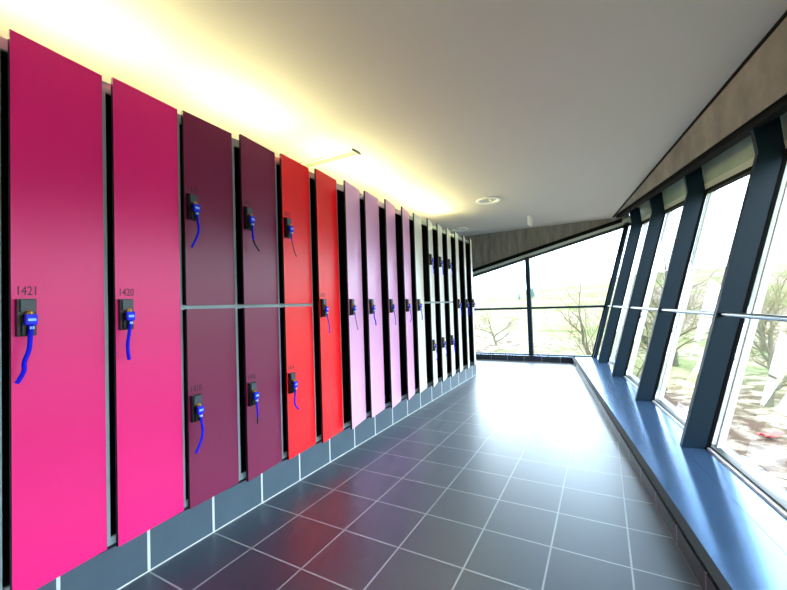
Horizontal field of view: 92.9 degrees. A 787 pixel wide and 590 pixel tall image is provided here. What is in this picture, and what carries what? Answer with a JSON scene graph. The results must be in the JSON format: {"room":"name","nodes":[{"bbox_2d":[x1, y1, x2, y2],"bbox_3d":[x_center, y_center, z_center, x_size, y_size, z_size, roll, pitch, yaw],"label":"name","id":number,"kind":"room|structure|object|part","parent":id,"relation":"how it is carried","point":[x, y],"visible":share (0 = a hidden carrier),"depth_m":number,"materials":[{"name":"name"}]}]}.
{"room":"changing room","nodes":[
{"label":"changing room","id":0,"kind":"room"},
{"bbox_2d":[0,0,786,236],"bbox_3d":[0.075,-1.344,2.666,5.336,0.150,9.840,-3,-2,29],"label":"ceiling","id":1,"kind":"structure","parent":0,"point":[558,111],"depth_m":2.20,"materials":[{"name":"grey paint"}]},
{"bbox_2d":[300,148,360,168],"bbox_3d":[-0.652,-1.216,3.395,0.768,0.018,0.120,-3,-2,29],"label":"recessed light","id":2,"kind":"object","parent":1,"relation":"in","point":[349,153],"visible":0.7,"depth_m":3.33,"materials":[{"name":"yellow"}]},
{"bbox_2d":[451,227,467,231],"bbox_3d":[1.177,-1.183,6.686,0.318,0.021,0.318,-3,-2,29],"label":"recessed light","id":3,"kind":"object","parent":1,"relation":"in","point":[456,229],"visible":0.99,"depth_m":6.67,"materials":[{"name":"white metal"}]},
{"bbox_2d":[476,196,500,203],"bbox_3d":[1.238,-1.236,4.867,0.318,0.021,0.318,-3,-2,29],"label":"recessed light","id":4,"kind":"object","parent":1,"relation":"in","point":[491,199],"visible":1,"depth_m":4.86,"materials":[{"name":"white"}]},
{"bbox_2d":[527,215,531,226],"bbox_3d":[2.144,-1.172,5.881,0.039,0.150,0.195,-3,-2,29],"label":"hanging sign","id":5,"kind":"object","parent":1,"relation":"hanging from","point":[529,217],"visible":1,"depth_m":5.80,"materials":[{"name":"white plastic"}]},
{"bbox_2d":[119,359,701,589],"bbox_3d":[0.155,1.241,2.638,5.284,0.180,9.913,-3,-2,29],"label":"floor","id":6,"kind":"structure","parent":0,"point":[514,477],"depth_m":1.91,"materials":[{"name":"tile"}]},
{"bbox_2d":[36,363,476,589],"bbox_3d":[-0.361,1.099,3.300,0.511,0.174,5.748,-3,-2,29],"label":"baseboard","id":7,"kind":"structure","parent":6,"relation":"on","point":[114,568],"depth_m":1.86,"materials":[{"name":"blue tile"}]},
{"bbox_2d":[0,29,106,589],"bbox_3d":[-1.400,0.058,1.445,0.558,1.862,0.304,-3,-2,29],"label":"locker","id":8,"kind":"object","parent":7,"relation":"on","point":[53,492],"visible":1,"depth_m":1.32,"materials":[{"name":"pink"}]},
{"bbox_2d":[15,310,37,383],"bbox_3d":[-1.196,0.167,1.219,0.026,0.235,0.058,-2,-2,12],"label":"key","id":9,"kind":"object","parent":8,"relation":"attached to","point":[30,319],"visible":1,"depth_m":1.22,"materials":[{"name":"blue metal"}]},
{"bbox_2d":[102,77,183,546],"bbox_3d":[-1.256,0.061,1.712,0.549,1.862,0.304,-3,-2,29],"label":"locker","id":10,"kind":"object","parent":7,"relation":"on","point":[145,486],"visible":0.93,"depth_m":1.59,"materials":[{"name":"pink"}]},
{"bbox_2d":[126,309,134,359],"bbox_3d":[-1.056,0.154,1.496,0.024,0.204,0.040,-2,-2,10],"label":"key","id":11,"kind":"object","parent":10,"relation":"attached to","point":[130,315],"visible":1,"depth_m":1.49,"materials":[{"name":"blue metal"}]},
{"bbox_2d":[177,110,238,508],"bbox_3d":[-1.111,0.064,1.980,0.542,1.862,0.304,-3,-2,29],"label":"locker","id":12,"kind":"object","parent":7,"relation":"on","point":[207,274],"visible":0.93,"depth_m":1.85,"materials":[{"name":"purple"}]},
{"bbox_2d":[191,202,199,247],"bbox_3d":[-0.937,-0.334,1.766,0.027,0.223,0.052,-3,-2,26],"label":"key","id":13,"kind":"object","parent":12,"relation":"attached to","point":[196,207],"visible":1,"depth_m":1.77,"materials":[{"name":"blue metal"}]},
{"bbox_2d":[195,403,203,453],"bbox_3d":[-0.905,0.616,1.739,0.027,0.223,0.052,-3,-2,26],"label":"key","id":14,"kind":"object","parent":12,"relation":"attached to","point":[200,409],"visible":1,"depth_m":1.74,"materials":[{"name":"blue plastic"}]},
{"bbox_3d":[-0.927,-0.414,1.886,0.014,0.924,0.278,-3,-2,26],"label":"door","id":15,"kind":"part","parent":12,"relation":"part of","materials":[{"name":"laminate"}]},
{"bbox_3d":[-0.895,0.525,1.860,0.014,0.920,0.278,-3,-2,26],"label":"door","id":16,"kind":"part","parent":12,"relation":"part of","materials":[{"name":"laminate"}]},
{"bbox_2d":[232,134,281,481],"bbox_3d":[-0.956,0.066,2.240,0.560,1.862,0.304,-3,-2,29],"label":"locker","id":17,"kind":"object","parent":7,"relation":"on","point":[253,164],"visible":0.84,"depth_m":2.12,"materials":[{"name":"purple"}]},
{"bbox_2d":[249,214,259,250],"bbox_3d":[-0.762,-0.344,2.051,0.026,0.200,0.065,-3,-2,22],"label":"key","id":18,"kind":"object","parent":17,"relation":"attached to","point":[251,218],"visible":1,"depth_m":2.03,"materials":[{"name":"blue plastic"}]},
{"bbox_2d":[254,390,258,423],"bbox_3d":[-0.736,0.596,2.010,0.026,0.179,0.033,-3,-2,21],"label":"key","id":19,"kind":"object","parent":17,"relation":"attached to","point":[256,393],"visible":1,"depth_m":2.00,"materials":[{"name":"blue plastic"}]},
{"bbox_3d":[-0.769,-0.412,2.148,0.014,0.924,0.278,-3,-2,22],"label":"door","id":20,"kind":"part","parent":17,"relation":"part of","materials":[{"name":"laminate"}]},
{"bbox_3d":[-0.737,0.527,2.121,0.014,0.920,0.278,-3,-2,21],"label":"door","id":21,"kind":"part","parent":17,"relation":"part of","materials":[{"name":"laminate"}]},
{"bbox_2d":[275,154,315,459],"bbox_3d":[-0.811,0.069,2.507,0.553,1.862,0.304,-3,-2,29],"label":"locker","id":22,"kind":"object","parent":7,"relation":"on","point":[298,427],"visible":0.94,"depth_m":2.39,"materials":[{"name":"red"}]},
{"bbox_2d":[289,224,296,256],"bbox_3d":[-0.624,-0.342,2.314,0.024,0.198,0.058,-3,-2,24],"label":"key","id":23,"kind":"object","parent":22,"relation":"attached to","point":[291,228],"visible":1,"depth_m":2.30,"materials":[{"name":"blue plastic"}]},
{"bbox_3d":[-0.625,-0.409,2.415,0.014,0.924,0.278,-3,-2,24],"label":"door","id":24,"kind":"part","parent":22,"relation":"part of","materials":[{"name":"red laminate"}]},
{"bbox_2d":[293,379,298,409],"bbox_3d":[-0.596,0.603,2.275,0.027,0.188,0.046,-3,-2,23],"label":"key","id":25,"kind":"object","parent":22,"relation":"attached to","point":[295,383],"visible":1,"depth_m":2.27,"materials":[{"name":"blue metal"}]},
{"bbox_3d":[-0.594,0.529,2.388,0.014,0.920,0.278,-3,-2,23],"label":"door","id":26,"kind":"part","parent":22,"relation":"part of","materials":[{"name":"red laminate"}]},
{"bbox_2d":[309,168,342,442],"bbox_3d":[-0.660,0.071,2.770,0.562,1.862,0.304,-3,-2,29],"label":"locker","id":27,"kind":"object","parent":7,"relation":"on","point":[322,188],"visible":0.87,"depth_m":2.66,"materials":[{"name":"red"}]},
{"bbox_2d":[325,305,329,332],"bbox_3d":[-0.454,0.160,2.554,0.025,0.197,0.038,-3,-2,21],"label":"key","id":28,"kind":"object","parent":27,"relation":"attached to","point":[326,306],"visible":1,"depth_m":2.55,"materials":[{"name":"blue metal"}]},
{"bbox_2d":[336,180,365,428],"bbox_3d":[-0.505,0.073,3.032,0.578,1.862,0.304,-3,-2,29],"label":"locker","id":29,"kind":"object","parent":7,"relation":"on","point":[348,204],"visible":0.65,"depth_m":2.95,"materials":[{"name":"purple"}]},
{"bbox_2d":[359,191,384,417],"bbox_3d":[-0.364,0.076,3.301,0.562,1.862,0.304,-3,-2,29],"label":"locker","id":30,"kind":"object","parent":7,"relation":"on","point":[369,206],"visible":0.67,"depth_m":3.21,"materials":[{"name":"purple"}]},
{"bbox_2d":[373,304,376,324],"bbox_3d":[-0.159,0.157,3.082,0.026,0.180,0.045,-2,-2,21],"label":"key","id":31,"kind":"object","parent":30,"relation":"attached to","point":[374,306],"visible":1,"depth_m":3.07,"materials":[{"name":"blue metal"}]},
{"bbox_2d":[378,199,400,407],"bbox_3d":[-0.210,0.078,3.563,0.576,1.862,0.304,-3,-2,29],"label":"locker","id":32,"kind":"object","parent":7,"relation":"on","point":[387,230],"visible":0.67,"depth_m":3.50,"materials":[{"name":"purple"}]},
{"bbox_2d":[395,206,414,399],"bbox_3d":[-0.060,0.081,3.826,0.582,1.862,0.304,-3,-2,29],"label":"locker","id":33,"kind":"object","parent":7,"relation":"on","point":[406,347],"visible":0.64,"depth_m":3.79,"materials":[{"name":"purple"}]},
{"bbox_2d":[409,213,426,392],"bbox_3d":[0.080,0.084,4.096,0.565,1.862,0.304,-3,-2,29],"label":"locker","id":34,"kind":"object","parent":7,"relation":"on","point":[417,284],"visible":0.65,"depth_m":4.02,"materials":[{"name":"white"}]},
{"bbox_2d":[421,218,437,386],"bbox_3d":[0.236,0.086,4.356,0.584,1.862,0.304,-3,-2,29],"label":"locker","id":35,"kind":"object","parent":7,"relation":"on","point":[427,235],"visible":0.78,"depth_m":4.35,"materials":[{"name":"white"}]},
{"bbox_3d":[0.426,-0.392,4.266,0.014,0.924,0.278,-2,-2,16],"label":"door","id":36,"kind":"part","parent":35,"relation":"part of","materials":[{"name":"white laminate"}]},
{"bbox_3d":[0.458,0.547,4.239,0.014,0.920,0.278,-2,-2,16],"label":"door","id":37,"kind":"part","parent":35,"relation":"part of","materials":[{"name":"white laminate"}]},
{"bbox_2d":[432,223,446,381],"bbox_3d":[0.381,0.088,4.623,0.577,1.862,0.304,-3,-2,29],"label":"locker","id":38,"kind":"object","parent":7,"relation":"on","point":[436,230],"visible":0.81,"depth_m":4.59,"materials":[{"name":"white"}]},
{"bbox_3d":[0.569,-0.390,4.532,0.014,0.924,0.278,-2,-2,18],"label":"door","id":39,"kind":"part","parent":38,"relation":"part of","materials":[{"name":"white laminate"}]},
{"bbox_3d":[0.601,0.549,4.506,0.014,0.920,0.278,-2,-2,18],"label":"door","id":40,"kind":"part","parent":38,"relation":"part of","materials":[{"name":"white laminate"}]},
{"bbox_2d":[442,227,455,376],"bbox_3d":[0.528,0.091,4.889,0.575,1.862,0.304,-3,-2,29],"label":"locker","id":41,"kind":"object","parent":7,"relation":"on","point":[446,237],"visible":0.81,"depth_m":4.85,"materials":[{"name":"white"}]},
{"bbox_3d":[0.716,-0.387,4.798,0.014,0.924,0.278,-2,-2,18],"label":"door","id":42,"kind":"part","parent":41,"relation":"part of","materials":[{"name":"white laminate"}]},
{"bbox_3d":[0.748,0.552,4.771,0.014,0.920,0.278,-2,-2,18],"label":"door","id":43,"kind":"part","parent":41,"relation":"part of","materials":[{"name":"white laminate"}]},
{"bbox_2d":[450,231,462,372],"bbox_3d":[0.675,0.093,5.154,0.574,1.862,0.304,-3,-2,29],"label":"locker","id":44,"kind":"object","parent":7,"relation":"on","point":[456,301],"visible":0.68,"depth_m":5.13,"materials":[{"name":"white"}]},
{"bbox_3d":[0.879,0.084,5.050,0.014,1.862,0.278,-2,-2,18],"label":"door","id":45,"kind":"part","parent":44,"relation":"part of","materials":[{"name":"white laminate"}]},
{"bbox_2d":[458,235,469,368],"bbox_3d":[0.826,0.096,5.418,0.582,1.862,0.304,-3,-2,29],"label":"locker","id":46,"kind":"object","parent":7,"relation":"on","point":[461,241],"visible":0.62,"depth_m":5.44,"materials":[{"name":"white"}]},
{"bbox_3d":[1.032,0.086,5.314,0.014,1.862,0.278,-2,-2,16],"label":"door","id":47,"kind":"part","parent":46,"relation":"part of","materials":[{"name":"white laminate"}]},
{"bbox_2d":[465,238,475,365],"bbox_3d":[0.974,0.099,5.683,0.582,1.862,0.304,-3,-2,29],"label":"locker","id":48,"kind":"object","parent":7,"relation":"on","point":[468,246],"visible":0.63,"depth_m":5.71,"materials":[{"name":"white"}]},
{"bbox_3d":[1.179,0.089,5.579,0.014,1.862,0.278,-2,-2,16],"label":"door","id":49,"kind":"part","parent":48,"relation":"part of","materials":[{"name":"white laminate"}]},
{"bbox_2d":[476,355,572,362],"bbox_3d":[1.622,1.187,7.220,3.399,0.087,0.027,-3,-2,29],"label":"baseboard","id":50,"kind":"structure","parent":6,"relation":"on","point":[482,357],"depth_m":6.78,"materials":[{"name":"tile"}]},
{"bbox_2d":[476,354,572,357],"bbox_3d":[1.610,1.138,7.242,3.360,0.012,0.039,-3,-2,29],"label":"trim","id":51,"kind":"structure","parent":50,"relation":"on","point":[476,354],"depth_m":6.80,"materials":[{"name":"black"}]},
{"bbox_2d":[573,359,717,589],"bbox_3d":[1.286,1.045,1.733,0.027,0.087,9.993,-2,-2,21],"label":"baseboard","id":52,"kind":"structure","parent":6,"relation":"on","point":[704,580],"depth_m":1.81,"materials":[{"name":"tile"}]},
{"bbox_2d":[573,358,732,589],"bbox_3d":[1.295,0.995,1.728,0.039,0.012,9.990,-2,-2,21],"label":"trim","id":53,"kind":"structure","parent":52,"relation":"on","point":[718,579],"depth_m":1.73,"materials":[{"name":"black metal"}]},
{"bbox_2d":[461,213,628,268],"bbox_3d":[2.030,-0.740,7.202,4.292,1.232,0.180,-3,-2,29],"label":"wall","id":54,"kind":"structure","parent":0,"point":[487,248],"depth_m":6.95,"materials":[{"name":"concrete"}]},
{"bbox_2d":[472,218,621,271],"bbox_3d":[1.946,-0.620,7.150,4.185,1.115,0.039,-3,-2,29],"label":"trim","id":55,"kind":"structure","parent":54,"relation":"attached to","point":[618,220],"depth_m":6.65,"materials":[{"name":"black paint"}]},
{"bbox_2d":[473,215,630,357],"bbox_3d":[2.055,-0.044,7.156,4.320,2.401,0.225,-3,-2,29],"label":"window","id":56,"kind":"structure","parent":54,"relation":"in","point":[527,257],"depth_m":6.81,"materials":[{"name":"grey metal"}]},
{"bbox_3d":[1.822,1.129,7.307,3.669,0.033,0.048,-3,-2,29],"label":"frame","id":57,"kind":"part","parent":56,"relation":"part of","materials":[{"name":"grey metal"}]},
{"bbox_3d":[3.626,-0.052,6.290,0.617,2.181,0.090,-3,-2,29],"label":"corner post","id":58,"kind":"part","parent":56,"relation":"part of","materials":[{"name":"black metal"}]},
{"bbox_2d":[614,360,786,491],"bbox_3d":[1.875,1.109,1.665,0.030,0.276,10.290,-2,-2,21],"label":"trim","id":59,"kind":"structure","parent":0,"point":[773,481],"depth_m":2.19,"materials":[{"name":"grey metal"}]},
{"bbox_2d":[574,355,786,589],"bbox_3d":[1.619,1.000,1.764,0.540,0.042,10.290,-2,-2,21],"label":"window sill","id":60,"kind":"structure","parent":59,"relation":"attached to","point":[745,537],"depth_m":1.86,"materials":[{"name":"metal"}]},
{"bbox_2d":[616,17,786,215],"bbox_3d":[1.911,-1.092,1.461,0.277,0.842,10.108,-3,-2,22],"label":"wall","id":61,"kind":"structure","parent":0,"point":[762,81],"depth_m":2.33,"materials":[{"name":"wood"}]},
{"bbox_2d":[593,205,643,360],"bbox_3d":[3.605,-0.202,5.996,0.768,2.468,0.552,-2,-2,21],"label":"window","id":62,"kind":"structure","parent":61,"relation":"in","point":[599,339],"depth_m":6.21,"materials":[{"name":"blue paint"}]},
{"bbox_3d":[3.624,-0.159,6.251,0.619,2.392,0.060,-2,-2,21],"label":"post","id":63,"kind":"part","parent":62,"relation":"part of","materials":[{"name":"black metal"}]},
{"bbox_2d":[598,190,667,374],"bbox_3d":[3.299,-0.195,5.211,0.758,2.430,1.179,-2,-2,21],"label":"window","id":64,"kind":"structure","parent":61,"relation":"in","point":[637,222],"depth_m":5.69,"materials":[{"name":"blue paint"}]},
{"bbox_3d":[3.465,-0.148,5.753,0.678,2.353,0.039,-2,-2,21],"label":"post","id":65,"kind":"part","parent":64,"relation":"part of","materials":[{"name":"black metal"}]},
{"bbox_3d":[3.539,-0.039,5.723,0.570,2.128,0.048,-2,-2,21],"label":"frame","id":66,"kind":"part","parent":64,"relation":"part of","materials":[{"name":"black paint"}]},
{"bbox_3d":[3.542,-1.104,5.119,0.030,0.137,1.156,-3,-2,22],"label":"fascia rail","id":67,"kind":"part","parent":64,"relation":"part of","materials":[{"name":"grey"}]},
{"bbox_2d":[611,165,709,398],"bbox_3d":[2.861,-0.169,4.098,0.736,2.344,1.260,-2,-2,21],"label":"window","id":68,"kind":"structure","parent":61,"relation":"in","point":[674,195],"depth_m":4.61,"materials":[{"name":"blue paint"}]},
{"bbox_3d":[3.042,-0.121,4.677,0.656,2.268,0.039,-2,-2,21],"label":"post","id":69,"kind":"part","parent":68,"relation":"part of","materials":[{"name":"black metal"}]},
{"bbox_3d":[2.714,0.999,4.124,0.048,0.022,1.236,-2,-2,21],"label":"frame","id":70,"kind":"part","parent":68,"relation":"part of","materials":[{"name":"grey metal"}]},
{"bbox_3d":[3.116,-0.012,4.647,0.548,2.043,0.048,-2,-2,21],"label":"frame","id":71,"kind":"part","parent":68,"relation":"part of","materials":[{"name":"black paint"}]},
{"bbox_3d":[3.095,-1.031,4.009,0.030,0.143,1.237,-3,-2,22],"label":"fascia rail","id":72,"kind":"part","parent":68,"relation":"part of","materials":[{"name":"grey"}]},
{"bbox_2d":[607,112,786,518],"bbox_3d":[1.883,-0.115,1.608,0.689,2.161,9.915,-2,-2,21],"label":"window","id":73,"kind":"structure","parent":61,"relation":"in","point":[769,145],"depth_m":2.34,"materials":[{"name":"blue paint"}]},
{"bbox_3d":[1.804,0.107,1.635,0.030,0.030,9.915,-2,-2,21],"label":"safety rail","id":74,"kind":"part","parent":73,"relation":"part of","materials":[{"name":"silver metal"}]},
{"bbox_3d":[2.215,0.045,2.356,0.501,1.860,0.048,-2,-2,21],"label":"frame","id":75,"kind":"part","parent":73,"relation":"part of","materials":[{"name":"black paint"}]},
{"bbox_3d":[1.836,0.964,1.839,0.048,0.022,1.210,-2,-2,21],"label":"frame","id":76,"kind":"part","parent":73,"relation":"part of","materials":[{"name":"grey metal"}]},
{"bbox_2d":[612,10,786,217],"bbox_3d":[1.763,-1.351,1.486,0.024,0.014,9.980,-3,-2,22],"label":"trim","id":77,"kind":"structure","parent":61,"relation":"attached to","point":[784,15],"depth_m":2.42,"materials":[{"name":"black paint"}]},
{"bbox_2d":[616,94,786,217],"bbox_3d":[1.952,-1.020,1.539,0.075,0.803,10.050,-2,-2,21],"label":"trim","id":78,"kind":"structure","parent":61,"relation":"attached to","point":[779,107],"depth_m":2.71,"materials":[{"name":"black paint"}]},
{"bbox_2d":[635,115,786,444],"bbox_3d":[2.410,-0.140,2.952,0.713,2.252,1.250,-2,-2,21],"label":"window","id":79,"kind":"structure","parent":61,"relation":"in","point":[734,164],"depth_m":3.45,"materials":[{"name":"blue paint"}]},
{"bbox_3d":[2.590,-0.093,3.526,0.632,2.176,0.039,-2,-2,21],"label":"post","id":80,"kind":"part","parent":79,"relation":"part of","materials":[{"name":"black metal"}]},
{"bbox_3d":[2.663,0.017,3.497,0.524,1.951,0.048,-2,-2,21],"label":"frame","id":81,"kind":"part","parent":79,"relation":"part of","materials":[{"name":"black paint"}]},
{"bbox_3d":[2.272,0.981,2.975,0.048,0.022,1.226,-2,-2,21],"label":"frame","id":82,"kind":"part","parent":79,"relation":"part of","materials":[{"name":"grey metal"}]},
{"bbox_3d":[2.635,-0.957,2.866,0.030,0.142,1.226,-3,-2,22],"label":"fascia rail","id":83,"kind":"part","parent":79,"relation":"part of","materials":[{"name":"grey"}]},
{"label":"outside","id":84,"kind":"structure","parent":0,"visible":0},
{"bbox_2d":[474,261,786,489],"bbox_3d":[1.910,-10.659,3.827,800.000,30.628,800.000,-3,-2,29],"label":"ground","id":85,"kind":"structure","parent":84,"point":[750,417],"depth_m":30.70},
{"bbox_2d":[474,297,521,344],"bbox_3d":[8.175,2.365,32.255,5.890,4.680,3.565,-2,-2,17],"label":"bare tree","id":86,"kind":"object","parent":85,"relation":"on","point":[507,324],"visible":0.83,"depth_m":32.28,"materials":[{"name":"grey plant"}]},
{"bbox_2d":[531,286,534,297],"bbox_3d":[53.260,-1.487,143.351,2.165,5.745,2.195,-3,-2,29],"label":"conifer","id":87,"kind":"object","parent":85,"relation":"on","point":[532,291],"visible":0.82,"depth_m":143.02,"materials":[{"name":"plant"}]},
{"bbox_2d":[541,262,650,362],"bbox_3d":[9.367,1.614,16.623,4.519,6.192,7.772,-2,-2,13],"label":"bare tree","id":88,"kind":"object","parent":85,"relation":"on","point":[582,331],"visible":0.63,"depth_m":16.94,"materials":[{"name":"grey plant"}]},
{"bbox_2d":[614,263,703,366],"bbox_3d":[13.531,0.902,19.398,4.276,6.234,4.622,-3,-2,42],"label":"bare tree","id":89,"kind":"object","parent":85,"relation":"on","point":[675,361],"visible":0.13,"depth_m":19.08,"materials":[{"name":"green plant"}]},
{"bbox_2d":[569,227,783,394],"bbox_3d":[7.700,1.221,10.811,4.806,6.500,6.072,-2,-2,21],"label":"bare tree","id":90,"kind":"object","parent":85,"relation":"on","point":[644,340],"visible":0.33,"depth_m":10.41,"materials":[{"name":"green plant"}]},
{"bbox_2d":[698,253,786,406],"bbox_3d":[13.397,1.207,13.278,4.320,5.567,4.164,-1,-2,-33],"label":"bare tree","id":91,"kind":"object","parent":85,"relation":"on","point":[771,364],"visible":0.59,"depth_m":13.04,"materials":[{"name":"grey plant"}]},
{"bbox_2d":[756,430,784,437],"bbox_3d":[10.159,3.747,10.086,0.664,0.172,0.253,-2,-2,-11],"label":"tarpaulin","id":92,"kind":"object","parent":85,"relation":"on","point":[772,434],"visible":1,"depth_m":10.05,"materials":[{"name":"red plastic"}]},
{"bbox_2d":[755,267,786,351],"bbox_3d":[25.286,0.974,25.680,4.242,6.292,4.621,-2,-2,-7],"label":"bare tree","id":93,"kind":"object","parent":85,"relation":"on","point":[772,308],"visible":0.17,"depth_m":25.16,"materials":[{"name":"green plant"}]}
]}

